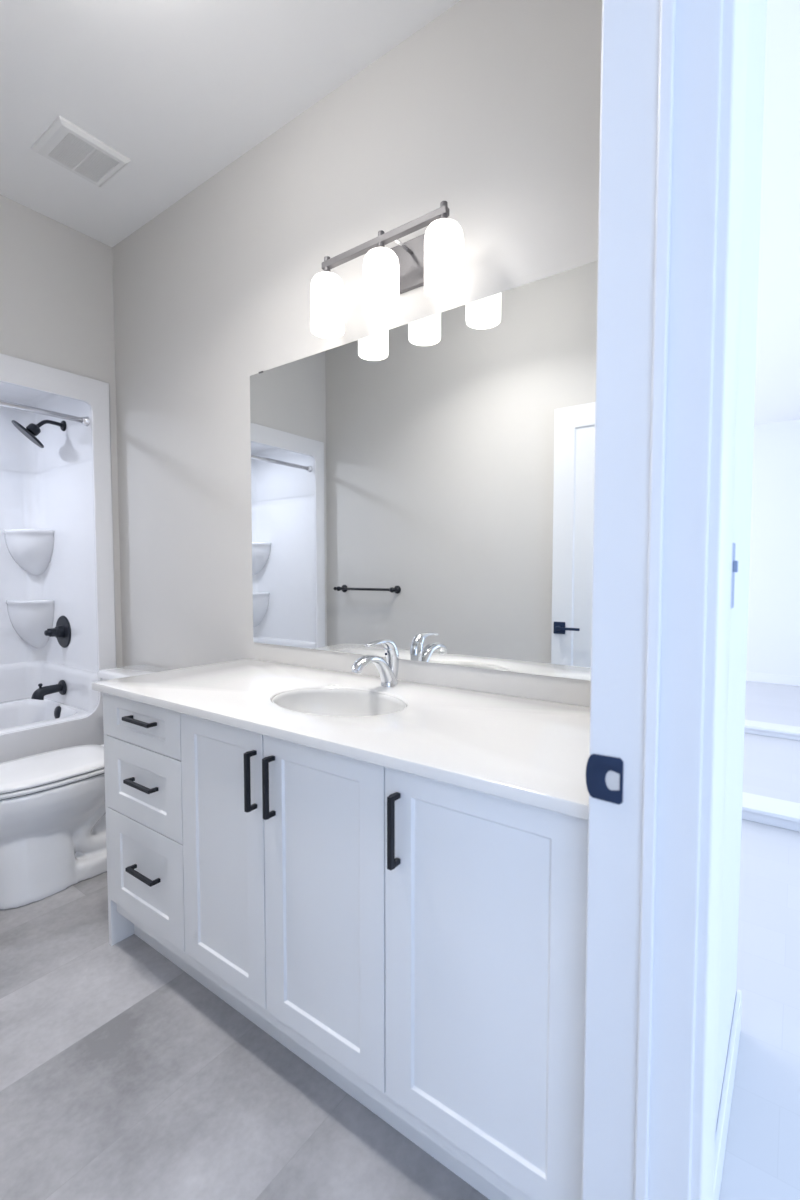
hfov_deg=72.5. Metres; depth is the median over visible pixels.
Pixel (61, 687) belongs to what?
tub spout
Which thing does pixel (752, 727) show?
ledge
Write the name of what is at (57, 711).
overflow plate
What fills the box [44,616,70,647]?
shower valve
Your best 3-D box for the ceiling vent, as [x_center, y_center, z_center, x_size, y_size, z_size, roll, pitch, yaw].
[-1.219,-1.700,2.087,0.245,0.018,0.253,2,3,36]
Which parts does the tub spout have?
spout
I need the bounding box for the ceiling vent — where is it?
[31,115,130,186]
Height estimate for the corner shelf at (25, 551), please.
0.259 m
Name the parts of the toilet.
lid, seat, bowl, tank lid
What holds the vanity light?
attached to the wall at (490, 110)
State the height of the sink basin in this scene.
0.126 m
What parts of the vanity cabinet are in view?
panel, handle, handle, drawer, handle, drawer, drawer, door, handle, handle, door, handle, door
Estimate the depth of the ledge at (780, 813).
2.60 m
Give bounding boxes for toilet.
[0,664,171,909]
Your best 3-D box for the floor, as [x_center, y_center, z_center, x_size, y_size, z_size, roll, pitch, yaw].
[0.979,1.085,2.498,7.700,0.030,9.100,2,3,36]
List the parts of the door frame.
strike plate, casing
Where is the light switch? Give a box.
[731,543,737,608]
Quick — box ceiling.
[0,0,799,424]
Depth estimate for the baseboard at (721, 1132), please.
1.15 m
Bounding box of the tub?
[0,698,90,733]
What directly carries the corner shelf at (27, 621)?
attached to the shower at (57, 551)
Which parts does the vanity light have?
lamp shade, lamp shade, arm, lamp shade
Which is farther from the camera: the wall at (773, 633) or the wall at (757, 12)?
the wall at (773, 633)
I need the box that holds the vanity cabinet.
[102,692,587,1199]
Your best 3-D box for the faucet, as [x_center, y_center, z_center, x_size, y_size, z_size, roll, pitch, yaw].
[-0.071,0.193,1.609,0.052,0.149,0.203,2,3,36]
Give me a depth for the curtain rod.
2.50 m
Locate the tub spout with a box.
[31,680,66,699]
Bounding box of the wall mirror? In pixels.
[250,261,597,680]
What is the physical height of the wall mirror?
1.038 m
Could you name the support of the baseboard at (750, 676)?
attached to the wall at (773, 633)
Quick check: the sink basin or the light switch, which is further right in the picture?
the light switch
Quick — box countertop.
[92,658,589,820]
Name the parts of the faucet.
spout, lever handle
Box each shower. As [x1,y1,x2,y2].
[0,353,115,762]
[11,420,65,447]
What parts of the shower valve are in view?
knob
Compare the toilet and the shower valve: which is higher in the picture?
the shower valve
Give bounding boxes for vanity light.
[310,201,463,338]
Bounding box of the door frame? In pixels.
[582,0,748,1199]
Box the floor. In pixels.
[0,681,799,1199]
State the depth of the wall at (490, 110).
1.92 m
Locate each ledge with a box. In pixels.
[742,792,799,831]
[744,720,799,740]
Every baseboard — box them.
[713,990,741,1199]
[746,672,799,685]
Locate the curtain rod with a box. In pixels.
[0,400,89,426]
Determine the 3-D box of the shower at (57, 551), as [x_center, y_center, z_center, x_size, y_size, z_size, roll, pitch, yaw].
[-2.144,0.011,2.364,0.724,2.123,1.440,2,3,36]
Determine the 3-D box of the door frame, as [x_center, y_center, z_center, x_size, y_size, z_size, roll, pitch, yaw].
[0.076,0.098,0.358,0.158,2.150,0.970,2,3,36]
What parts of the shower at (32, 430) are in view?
spray plate, arm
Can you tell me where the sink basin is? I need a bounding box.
[272,688,405,715]
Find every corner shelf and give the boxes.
[3,529,54,574]
[6,600,54,647]
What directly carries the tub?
in the shower at (57, 551)
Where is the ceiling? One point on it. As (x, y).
(182, 89)
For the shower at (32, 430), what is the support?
attached to the shower at (57, 551)
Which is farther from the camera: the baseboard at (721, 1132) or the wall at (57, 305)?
the wall at (57, 305)
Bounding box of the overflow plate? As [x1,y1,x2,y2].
[54,706,60,718]
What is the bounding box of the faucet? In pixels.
[352,639,398,686]
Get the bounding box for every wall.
[0,195,122,666]
[112,0,601,706]
[715,0,766,1131]
[746,419,799,675]
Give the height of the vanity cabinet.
0.826 m
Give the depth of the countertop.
1.28 m

